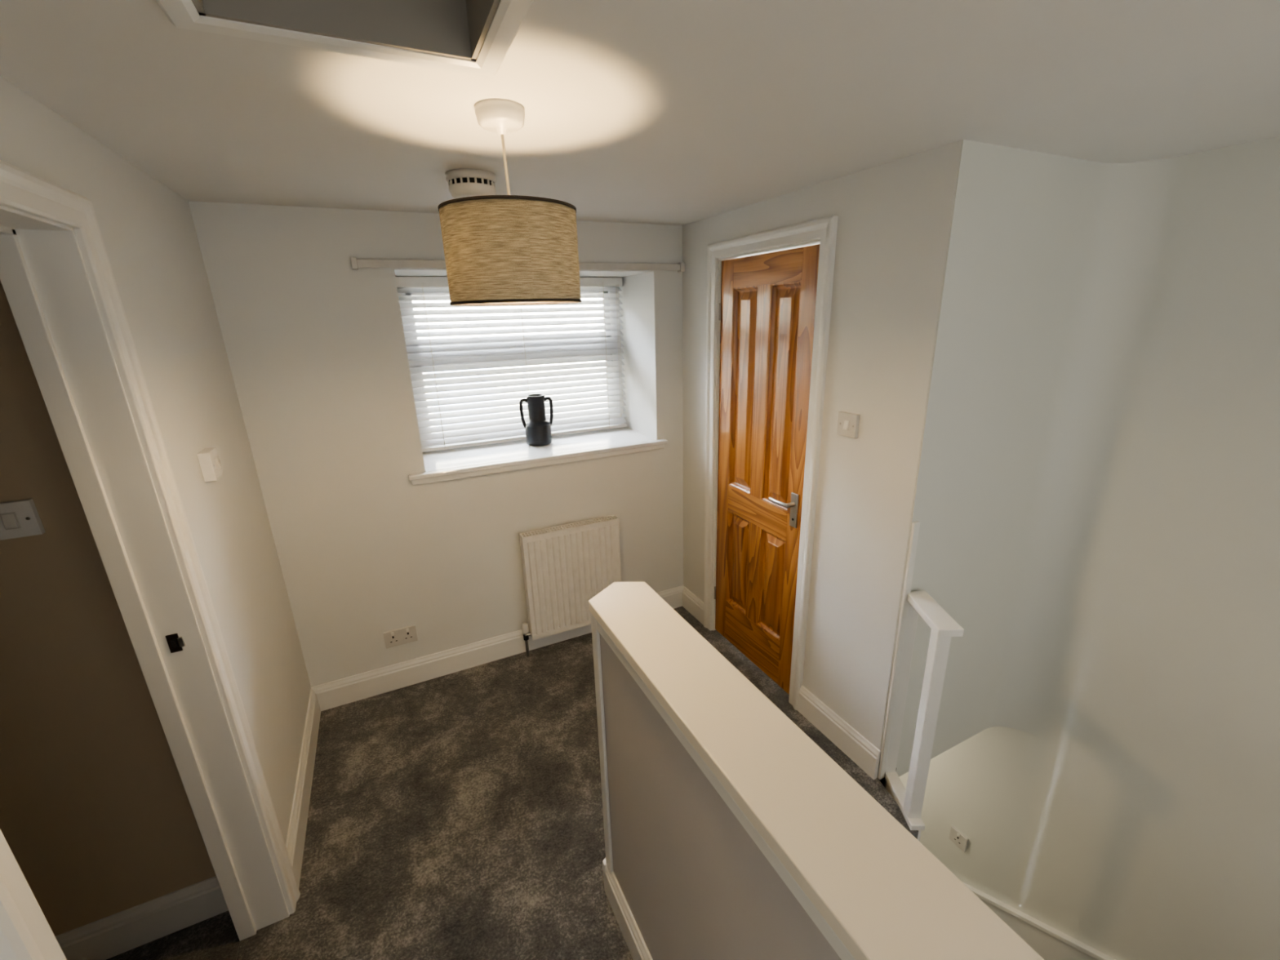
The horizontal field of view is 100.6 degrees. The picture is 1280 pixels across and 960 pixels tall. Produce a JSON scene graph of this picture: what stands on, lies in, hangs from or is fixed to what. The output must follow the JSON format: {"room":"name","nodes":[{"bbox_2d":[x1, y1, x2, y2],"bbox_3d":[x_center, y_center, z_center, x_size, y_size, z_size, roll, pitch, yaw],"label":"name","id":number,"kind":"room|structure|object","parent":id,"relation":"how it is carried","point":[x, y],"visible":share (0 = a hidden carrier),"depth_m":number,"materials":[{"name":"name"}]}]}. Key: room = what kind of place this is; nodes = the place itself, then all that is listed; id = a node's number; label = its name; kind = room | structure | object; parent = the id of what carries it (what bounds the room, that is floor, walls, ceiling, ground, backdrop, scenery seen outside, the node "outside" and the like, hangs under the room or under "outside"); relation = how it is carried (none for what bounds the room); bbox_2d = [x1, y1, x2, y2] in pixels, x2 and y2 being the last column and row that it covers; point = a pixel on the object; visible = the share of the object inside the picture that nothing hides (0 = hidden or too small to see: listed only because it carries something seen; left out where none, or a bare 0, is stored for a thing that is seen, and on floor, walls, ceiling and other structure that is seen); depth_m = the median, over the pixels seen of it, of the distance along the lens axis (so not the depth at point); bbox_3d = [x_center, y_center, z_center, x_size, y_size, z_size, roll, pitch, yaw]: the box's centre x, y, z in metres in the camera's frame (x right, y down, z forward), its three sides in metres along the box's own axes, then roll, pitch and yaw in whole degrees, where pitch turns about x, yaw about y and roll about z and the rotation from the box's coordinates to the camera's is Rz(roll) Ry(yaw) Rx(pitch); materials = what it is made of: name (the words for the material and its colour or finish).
{"room":"stair landing","nodes":[
{"label":"stair landing","id":0,"kind":"room"},
{"bbox_2d":[0,280,216,936],"bbox_3d":[-2.115,0.429,1.082,1.760,2.210,0.100,-10,19,-24],"label":"wall","id":1,"kind":"structure","parent":0,"point":[97,818],"depth_m":1.40,"materials":[{"name":"paint"}]},
{"bbox_2d":[0,498,45,540],"bbox_3d":[-1.468,0.094,1.240,0.086,0.086,0.022,-10,19,-24],"label":"light switch","id":2,"kind":"object","parent":1,"relation":"attached to","point":[18,518],"visible":1,"depth_m":1.24,"materials":[{"name":"plastic"}]},
{"bbox_2d":[55,875,228,959],"bbox_3d":[-2.062,1.435,1.340,1.759,0.134,0.018,-10,19,-24],"label":"baseboard","id":3,"kind":"structure","parent":1,"relation":"attached to","point":[118,933],"depth_m":1.59,"materials":[{"name":"white wood"}]},
{"bbox_2d":[0,75,311,844],"bbox_3d":[-0.786,0.566,0.524,0.125,2.210,3.902,-10,19,-24],"label":"wall","id":4,"kind":"structure","parent":0,"point":[148,230],"depth_m":1.62,"materials":[{"name":"paint"}]},
{"bbox_2d":[0,160,300,959],"bbox_3d":[-1.009,0.505,1.013,0.151,2.047,0.916,-10,19,-24],"label":"trim","id":5,"kind":"structure","parent":4,"relation":"attached to","point":[57,279],"depth_m":1.23,"materials":[{"name":"white wood"}]},
{"bbox_2d":[164,633,185,653],"bbox_3d":[-1.175,0.413,1.344,0.032,0.050,0.006,-10,19,-24],"label":"strike plate","id":6,"kind":"object","parent":5,"relation":"attached to","point":[175,643],"visible":1,"depth_m":1.34,"materials":[{"name":"black metal"}]},
{"bbox_2d":[196,447,223,481],"bbox_3d":[-1.302,-0.049,1.615,0.036,0.086,0.086,-10,19,-24],"label":"light switch","id":7,"kind":"object","parent":4,"relation":"attached to","point":[209,460],"visible":1,"depth_m":1.58,"materials":[{"name":"plastic"}]},
{"bbox_2d":[285,688,320,887],"bbox_3d":[-0.690,1.548,0.855,0.018,0.134,3.884,-10,19,-24],"label":"baseboard","id":8,"kind":"structure","parent":4,"relation":"attached to","point":[295,839],"depth_m":2.02,"materials":[{"name":"white wood"}]},
{"bbox_2d":[188,200,683,686],"bbox_3d":[-0.818,-0.184,2.927,2.280,2.210,0.648,-10,19,-24],"label":"wall","id":9,"kind":"structure","parent":0,"point":[315,344],"depth_m":2.44,"materials":[{"name":"paint"}]},
{"bbox_2d":[383,624,417,648],"bbox_3d":[-1.188,0.779,2.639,0.146,0.086,0.016,-10,19,-24],"label":"wall socket","id":10,"kind":"object","parent":9,"relation":"attached to","point":[407,634],"visible":1,"depth_m":2.63,"materials":[{"name":"plastic"}]},
{"bbox_2d":[311,585,684,711],"bbox_3d":[-0.637,0.891,2.952,2.043,0.134,0.018,-10,19,-24],"label":"baseboard","id":11,"kind":"structure","parent":9,"relation":"attached to","point":[342,691],"depth_m":2.75,"materials":[{"name":"white wood"}]},
{"bbox_2d":[396,286,622,440],"bbox_3d":[-0.680,-0.680,3.032,1.230,0.888,0.095,-10,19,-24],"label":"window","id":12,"kind":"structure","parent":9,"relation":"in","point":[581,292],"depth_m":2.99,"materials":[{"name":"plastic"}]},
{"bbox_2d":[395,276,626,452],"bbox_3d":[-0.640,-0.661,2.951,1.202,0.871,0.069,-10,19,-24],"label":"blind","id":13,"kind":"object","parent":12,"relation":"attached to","point":[429,445],"visible":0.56,"depth_m":2.93,"materials":[{"name":"white plastic"}]},
{"bbox_2d":[350,257,684,272],"bbox_3d":[-0.470,-0.995,2.465,1.550,0.046,0.035,-10,19,-24],"label":"track","id":14,"kind":"object","parent":9,"relation":"attached to","point":[356,263],"visible":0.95,"depth_m":2.28,"materials":[{"name":"plastic"}]},
{"bbox_2d":[408,426,667,485],"bbox_3d":[-0.561,-0.160,2.934,1.356,0.052,0.504,-10,19,-24],"label":"window sill","id":15,"kind":"structure","parent":9,"relation":"attached to","point":[446,464],"depth_m":2.81,"materials":[{"name":"white wood"}]},
{"bbox_2d":[519,394,553,446],"bbox_3d":[-0.570,-0.334,2.949,0.142,0.272,0.142,7,19,27],"label":"vase","id":16,"kind":"object","parent":15,"relation":"on","point":[538,428],"visible":1,"depth_m":2.91,"materials":[{"name":"black ceramic"}]},
{"bbox_2d":[519,515,621,656],"bbox_3d":[-0.374,0.581,2.950,0.610,0.712,0.094,-10,19,-24],"label":"radiator","id":17,"kind":"object","parent":9,"relation":"attached to","point":[564,567],"visible":0.88,"depth_m":2.88,"materials":[{"name":"metal"}]},
{"bbox_2d":[106,606,918,959],"bbox_3d":[-0.624,1.673,0.942,4.140,0.160,3.912,-10,19,-24],"label":"floor","id":18,"kind":"structure","parent":0,"point":[457,815],"depth_m":1.96,"materials":[{"name":"grey carpet"}]},
{"bbox_2d":[877,520,964,840],"bbox_3d":[0.972,0.772,1.870,0.088,1.260,0.249,-1,17,1],"label":"balustrade","id":19,"kind":"object","parent":18,"relation":"on","point":[944,627],"visible":0.91,"depth_m":1.86,"materials":[{"name":"white wood"}]},
{"bbox_2d":[0,0,1279,225],"bbox_3d":[0.427,-0.877,0.991,3.145,0.200,4.622,-10,19,-24],"label":"ceiling","id":20,"kind":"structure","parent":0,"point":[654,112],"depth_m":1.09,"materials":[{"name":"paint"}]},
{"bbox_2d":[155,0,533,76],"bbox_3d":[-0.322,-0.672,0.552,0.463,0.150,0.664,-10,19,-24],"label":"hatch","id":21,"kind":"object","parent":20,"relation":"attached to","point":[474,37],"visible":1,"depth_m":0.81,"materials":[{"name":"grey paint"}]},
{"bbox_2d":[444,168,496,198],"bbox_3d":[-0.528,-0.918,1.671,0.152,0.076,0.152,-10,19,-24],"label":"smoke detector","id":22,"kind":"object","parent":20,"relation":"attached to","point":[462,182],"visible":0.8,"depth_m":1.62,"materials":[{"name":"plastic"}]},
{"bbox_2d":[437,98,581,306],"bbox_3d":[-0.296,-0.608,1.199,0.302,0.399,0.302,-10,19,-24],"label":"pendant lamp","id":23,"kind":"object","parent":20,"relation":"hanging from","point":[500,250],"visible":1,"depth_m":1.11,"materials":[{"name":"beige fabric"}]},
{"bbox_2d":[588,582,1044,959],"bbox_3d":[0.487,1.123,0.554,0.185,1.061,2.549,-10,19,-24],"label":"wall","id":24,"kind":"structure","parent":0,"point":[730,833],"depth_m":0.94,"materials":[{"name":"paint"}]},
{"bbox_2d":[682,139,962,750],"bbox_3d":[0.628,-0.075,2.448,0.112,2.210,1.502,-10,19,-24],"label":"wall","id":25,"kind":"structure","parent":0,"point":[895,218],"depth_m":1.92,"materials":[{"name":"paint"}]},
{"bbox_2d":[714,244,819,694],"bbox_3d":[0.543,0.002,2.524,0.092,1.997,0.653,-10,19,-24],"label":"door","id":26,"kind":"structure","parent":25,"relation":"in","point":[766,313],"depth_m":2.47,"materials":[{"name":"brown wood"}]},
{"bbox_2d":[703,215,838,710],"bbox_3d":[0.583,-0.036,2.530,0.134,2.089,0.805,-10,19,-24],"label":"trim","id":27,"kind":"structure","parent":25,"relation":"attached to","point":[823,232],"depth_m":2.29,"materials":[{"name":"white wood"}]},
{"bbox_2d":[682,586,880,779],"bbox_3d":[0.603,0.928,2.721,0.018,0.134,1.488,-10,19,-24],"label":"baseboard","id":28,"kind":"structure","parent":25,"relation":"attached to","point":[864,753],"depth_m":2.27,"materials":[{"name":"white wood"}]},
{"bbox_2d":[836,411,860,438],"bbox_3d":[0.761,-0.202,1.947,0.022,0.086,0.086,-10,19,-24],"label":"light switch","id":29,"kind":"object","parent":25,"relation":"attached to","point":[848,423],"visible":1,"depth_m":1.94,"materials":[{"name":"plastic"}]},
{"bbox_2d":[876,139,1188,784],"bbox_3d":[1.306,0.098,1.933,0.850,2.270,0.260,-10,19,-24],"label":"wall","id":30,"kind":"structure","parent":0,"point":[1053,264],"depth_m":1.87,"materials":[{"name":"paint"}]},
{"bbox_2d":[899,135,1279,959],"bbox_3d":[1.784,1.239,2.498,0.120,4.810,4.700,-10,19,-24],"label":"wall","id":31,"kind":"structure","parent":0,"point":[1144,824],"depth_m":1.86,"materials":[{"name":"paint"}]},
{"bbox_2d":[949,826,968,852],"bbox_3d":[1.680,1.895,2.804,0.016,0.086,0.086,-10,19,-24],"label":"wall socket","id":32,"kind":"object","parent":31,"relation":"attached to","point":[956,837],"visible":1,"depth_m":2.80,"materials":[{"name":"plastic"}]},
{"bbox_2d":[962,881,1115,959],"bbox_3d":[1.672,2.364,2.980,0.030,1.744,2.550,-10,19,-24],"label":"trim","id":33,"kind":"structure","parent":31,"relation":"attached to","point":[1050,943],"depth_m":2.46,"materials":[{"name":"white wood"}]}
]}

